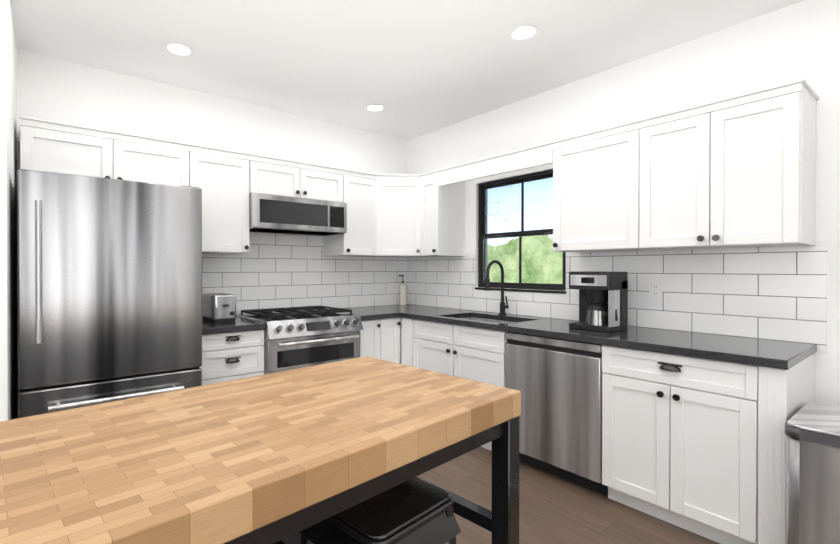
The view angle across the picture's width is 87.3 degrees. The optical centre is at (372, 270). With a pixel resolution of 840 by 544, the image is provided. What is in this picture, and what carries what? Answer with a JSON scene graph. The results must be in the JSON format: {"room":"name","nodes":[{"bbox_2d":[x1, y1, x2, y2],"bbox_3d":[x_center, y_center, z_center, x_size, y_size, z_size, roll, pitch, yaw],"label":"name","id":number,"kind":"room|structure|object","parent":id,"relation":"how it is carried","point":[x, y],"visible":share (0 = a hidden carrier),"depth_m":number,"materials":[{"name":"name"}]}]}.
{"room":"kitchen","nodes":[
{"label":"kitchen","id":0,"kind":"room"},
{"bbox_2d":[0,0,17,421],"bbox_3d":[-1.956,-0.042,2.282,0.120,2.643,0.950,0,0,-37],"label":"wall","id":1,"kind":"structure","parent":0,"point":[8,254],"depth_m":2.02,"materials":[{"name":"white paint"}]},
{"bbox_2d":[17,49,406,316],"bbox_3d":[-1.857,-0.045,3.046,5.760,2.643,0.168,0,0,-37],"label":"wall","id":2,"kind":"structure","parent":0,"point":[269,270],"depth_m":3.59,"materials":[{"name":"white paint"}]},
{"bbox_2d":[20,115,127,179],"bbox_3d":[-1.865,-0.685,2.722,0.505,0.325,0.347,0,0,-37],"label":"upper cabinet","id":3,"kind":"object","parent":2,"relation":"attached to","point":[45,145],"depth_m":2.58,"materials":[{"name":"white paint"}]},
{"bbox_2d":[128,134,191,186],"bbox_3d":[-1.553,-0.686,2.957,0.506,0.325,0.347,0,0,-37],"label":"upper cabinet","id":4,"kind":"object","parent":2,"relation":"attached to","point":[150,160],"depth_m":2.86,"materials":[{"name":"white paint"}]},
{"bbox_2d":[192,144,251,253],"bbox_3d":[-1.180,-0.490,3.238,0.419,0.720,0.347,0,0,-37],"label":"upper cabinet","id":5,"kind":"object","parent":2,"relation":"attached to","point":[224,177],"depth_m":3.12,"materials":[{"name":"white paint"}]},
{"bbox_2d":[252,154,307,198],"bbox_3d":[-0.823,-0.714,3.506,0.466,0.275,0.347,0,0,-37],"label":"upper cabinet","id":6,"kind":"object","parent":2,"relation":"attached to","point":[270,176],"depth_m":3.37,"materials":[{"name":"white paint"}]},
{"bbox_2d":[249,193,346,235],"bbox_3d":[-0.665,-0.441,3.589,0.819,0.256,0.404,0,0,-37],"label":"microwave","id":7,"kind":"object","parent":6,"relation":"attached to","point":[274,214],"visible":0.98,"depth_m":3.41,"materials":[{"name":"silver metal"}]},
{"bbox_2d":[308,163,343,202],"bbox_3d":[-0.542,-0.715,3.718,0.467,0.275,0.347,0,0,-37],"label":"upper cabinet","id":8,"kind":"object","parent":2,"relation":"attached to","point":[325,183],"depth_m":3.62,"materials":[{"name":"white paint"}]},
{"bbox_2d":[323,169,371,256],"bbox_3d":[-0.180,-0.493,3.972,0.408,0.720,0.377,0,0,-37],"label":"upper cabinet","id":9,"kind":"object","parent":2,"relation":"attached to","point":[357,242],"depth_m":3.83,"materials":[{"name":"white paint"}]},
{"bbox_2d":[372,173,423,257],"bbox_3d":[0.260,-0.500,4.150,0.722,0.732,0.622,0,0,-37],"label":"upper cabinet","id":10,"kind":"object","parent":2,"relation":"attached to","point":[395,197],"depth_m":3.95,"materials":[{"name":"white paint"}]},
{"bbox_2d":[11,0,803,139],"bbox_3d":[-0.056,-1.416,0.646,5.760,0.120,6.160,0,0,-37],"label":"ceiling","id":11,"kind":"structure","parent":0,"point":[415,68],"depth_m":2.64,"materials":[{"name":"white paint"}]},
{"bbox_2d":[164,43,193,56],"bbox_3d":[-1.196,-1.361,2.698,0.170,0.006,0.170,0,0,-37],"label":"recessed light","id":12,"kind":"object","parent":11,"relation":"in","point":[179,50],"visible":1,"depth_m":2.70,"materials":[{"name":"white"}]},
{"bbox_2d":[365,105,384,111],"bbox_3d":[0.018,-1.366,3.677,0.170,0.006,0.170,0,0,-37],"label":"recessed light","id":13,"kind":"object","parent":11,"relation":"in","point":[374,108],"visible":0.98,"depth_m":3.69,"materials":[{"name":"white"}]},
{"bbox_2d":[508,25,538,40],"bbox_3d":[0.862,-1.361,2.506,0.170,0.006,0.170,0,0,-37],"label":"recessed light","id":14,"kind":"object","parent":11,"relation":"in","point":[524,33],"visible":1,"depth_m":2.51,"materials":[{"name":"white"}]},
{"bbox_2d":[418,446,719,543],"bbox_3d":[-0.056,1.347,0.658,5.760,0.120,6.160,0,0,-37],"label":"floor","id":15,"kind":"structure","parent":0,"point":[554,509],"depth_m":2.31,"materials":[{"name":"brown wood"}]},
{"bbox_2d":[17,169,201,417],"bbox_3d":[-1.565,0.391,2.627,0.864,1.775,0.793,0,0,-37],"label":"refrigerator","id":16,"kind":"object","parent":15,"relation":"on","point":[109,290],"visible":0.77,"depth_m":2.31,"materials":[{"name":"grey metal"}]},
{"bbox_2d":[200,329,263,385],"bbox_3d":[-1.108,0.840,3.128,0.442,0.872,0.616,0,0,-37],"label":"base cabinet","id":17,"kind":"object","parent":15,"relation":"on","point":[228,356],"depth_m":2.88,"materials":[{"name":"white paint"}]},
{"bbox_2d":[202,316,265,334],"bbox_3d":[-1.099,0.381,3.114,0.444,0.039,0.637,0,0,-37],"label":"countertop","id":18,"kind":"structure","parent":17,"relation":"on","point":[241,324],"depth_m":2.91,"materials":[{"name":"stone"}]},
{"bbox_2d":[202,293,235,322],"bbox_3d":[-1.106,0.264,3.147,0.170,0.192,0.312,0,0,-37],"label":"toaster","id":19,"kind":"object","parent":18,"relation":"on","point":[218,307],"visible":0.98,"depth_m":3.05,"materials":[{"name":"silver metal"}]},
{"bbox_2d":[236,306,363,373],"bbox_3d":[-0.576,0.794,3.451,0.782,0.960,0.687,0,0,-37],"label":"range","id":20,"kind":"object","parent":15,"relation":"on","point":[300,337],"visible":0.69,"depth_m":3.21,"materials":[{"name":"silver metal"}]},
{"bbox_2d":[212,412,520,543],"bbox_3d":[-0.350,0.866,1.103,1.514,0.839,0.714,0,0,-42],"label":"frame","id":21,"kind":"object","parent":15,"relation":"on","point":[502,521],"depth_m":1.15,"materials":[{"name":"black metal"}]},
{"bbox_2d":[0,356,520,543],"bbox_3d":[-0.350,0.433,1.101,1.520,0.126,0.720,0,0,-42],"label":"island countertop","id":22,"kind":"structure","parent":21,"relation":"on","point":[204,464],"depth_m":0.93,"materials":[{"name":"brown wood"}]},
{"bbox_2d":[359,318,387,360],"bbox_3d":[-0.186,0.837,3.822,0.277,0.872,0.616,0,0,-37],"label":"base cabinet","id":23,"kind":"object","parent":15,"relation":"on","point":[374,336],"depth_m":3.59,"materials":[{"name":"white paint"}]},
{"bbox_2d":[342,307,401,320],"bbox_3d":[-0.122,0.377,3.848,0.411,0.039,0.640,0,0,-37],"label":"countertop","id":24,"kind":"structure","parent":23,"relation":"on","point":[365,313],"depth_m":3.71,"materials":[{"name":"stone"}]},
{"bbox_2d":[299,477,460,543],"bbox_3d":[0.015,0.957,1.251,0.391,0.654,0.392,0,0,-44],"label":"stool","id":25,"kind":"object","parent":15,"relation":"on","point":[415,510],"visible":0.58,"depth_m":1.17,"materials":[{"name":"black metal"}]},
{"bbox_2d":[388,317,403,364],"bbox_3d":[-0.061,0.837,3.916,0.272,0.872,0.616,0,0,-37],"label":"base cabinet","id":26,"kind":"object","parent":15,"relation":"on","point":[395,325],"depth_m":3.72,"materials":[{"name":"white paint"}]},
{"bbox_2d":[404,318,451,364],"bbox_3d":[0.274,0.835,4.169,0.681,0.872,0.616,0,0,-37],"label":"base cabinet","id":27,"kind":"object","parent":15,"relation":"on","point":[416,332],"depth_m":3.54,"materials":[{"name":"white paint"}]},
{"bbox_2d":[408,337,504,450],"bbox_3d":[0.848,0.955,3.461,0.616,0.640,0.909,0,0,-37],"label":"base cabinet","id":28,"kind":"object","parent":15,"relation":"on","point":[481,361],"depth_m":3.19,"materials":[{"name":"white paint"}]},
{"bbox_2d":[505,332,607,495],"bbox_3d":[1.298,0.843,2.836,0.595,0.868,0.622,0,0,-37],"label":"dishwasher","id":29,"kind":"object","parent":15,"relation":"on","point":[557,383],"visible":0.62,"depth_m":2.60,"materials":[{"name":"grey metal"}]},
{"bbox_2d":[602,345,814,543],"bbox_3d":[1.726,0.844,2.292,0.618,0.872,0.752,0,0,-37],"label":"base cabinet","id":30,"kind":"object","parent":15,"relation":"on","point":[695,445],"depth_m":2.05,"materials":[{"name":"white paint"}]},
{"bbox_2d":[362,304,816,369],"bbox_3d":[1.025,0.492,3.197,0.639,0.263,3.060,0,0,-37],"label":"countertop","id":31,"kind":"structure","parent":30,"relation":"on","point":[785,355],"depth_m":2.38,"materials":[{"name":"stone"}]},
{"bbox_2d":[399,275,405,304],"bbox_3d":[0.300,0.198,4.482,0.084,0.310,0.068,0,0,-37],"label":"soap bottle","id":32,"kind":"object","parent":31,"relation":"on","point":[402,293],"visible":1,"depth_m":4.46,"materials":[{"name":"beige plastic"}]},
{"bbox_2d":[485,260,508,314],"bbox_3d":[0.992,0.137,3.494,0.239,0.442,0.091,0,0,-37],"label":"faucet","id":33,"kind":"object","parent":31,"relation":"on","point":[503,306],"visible":1,"depth_m":3.53,"materials":[{"name":"black metal"}]},
{"bbox_2d":[569,271,627,331],"bbox_3d":[1.401,0.184,2.721,0.246,0.355,0.267,0,0,-37],"label":"coffee maker","id":34,"kind":"object","parent":31,"relation":"on","point":[603,301],"visible":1,"depth_m":2.64,"materials":[{"name":"black plastic"}]},
{"bbox_2d":[785,403,839,543],"bbox_3d":[1.911,0.940,1.689,0.505,0.685,0.415,0,0,-37],"label":"trash can","id":35,"kind":"object","parent":15,"relation":"on","point":[812,431],"visible":1,"depth_m":1.66,"materials":[{"name":"silver metal"}]},
{"bbox_2d":[407,0,839,406],"bbox_3d":[2.227,-0.042,2.270,0.167,2.643,6.000,0,0,-37],"label":"wall","id":36,"kind":"structure","parent":0,"point":[787,293],"depth_m":2.56,"materials":[{"name":"white paint"}]},
{"bbox_2d":[420,170,467,256],"bbox_3d":[0.606,-0.493,3.970,0.386,0.720,0.268,0,0,-37],"label":"upper cabinet","id":37,"kind":"object","parent":36,"relation":"attached to","point":[442,192],"depth_m":3.86,"materials":[{"name":"white paint"}]},
{"bbox_2d":[475,169,565,293],"bbox_3d":[1.203,-0.301,3.575,0.112,0.940,0.850,0,0,-37],"label":"window","id":38,"kind":"structure","parent":36,"relation":"in","point":[483,237],"depth_m":3.62,"materials":[{"name":"black metal"}]},
{"bbox_2d":[548,123,635,252],"bbox_3d":[1.516,-0.488,2.792,0.347,0.720,0.588,0,0,-37],"label":"upper cabinet","id":39,"kind":"object","parent":36,"relation":"attached to","point":[588,169],"depth_m":2.73,"materials":[{"name":"white paint"}]},
{"bbox_2d":[649,281,661,299],"bbox_3d":[1.767,0.125,2.736,0.007,0.116,0.072,0,0,-37],"label":"outlet","id":40,"kind":"object","parent":36,"relation":"attached to","point":[655,290],"visible":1,"depth_m":2.73,"materials":[{"name":"white plastic"}]},
{"bbox_2d":[624,106,691,250],"bbox_3d":[1.758,-0.487,2.470,0.347,0.720,0.448,0,0,-37],"label":"upper cabinet","id":41,"kind":"object","parent":36,"relation":"attached to","point":[658,148],"depth_m":2.42,"materials":[{"name":"white paint"}]},
{"bbox_2d":[692,78,818,248],"bbox_3d":[1.942,-0.485,2.226,0.347,0.720,0.394,0,0,-37],"label":"upper cabinet","id":42,"kind":"object","parent":36,"relation":"attached to","point":[737,171],"depth_m":2.11,"materials":[{"name":"white paint"}]},
{"label":"outside","id":43,"kind":"structure","parent":0,"visible":0},
{"bbox_2d":[488,178,562,283],"bbox_3d":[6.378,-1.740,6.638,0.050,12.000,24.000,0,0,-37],"label":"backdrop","id":44,"kind":"structure","parent":43,"point":[536,262],"depth_m":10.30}
]}

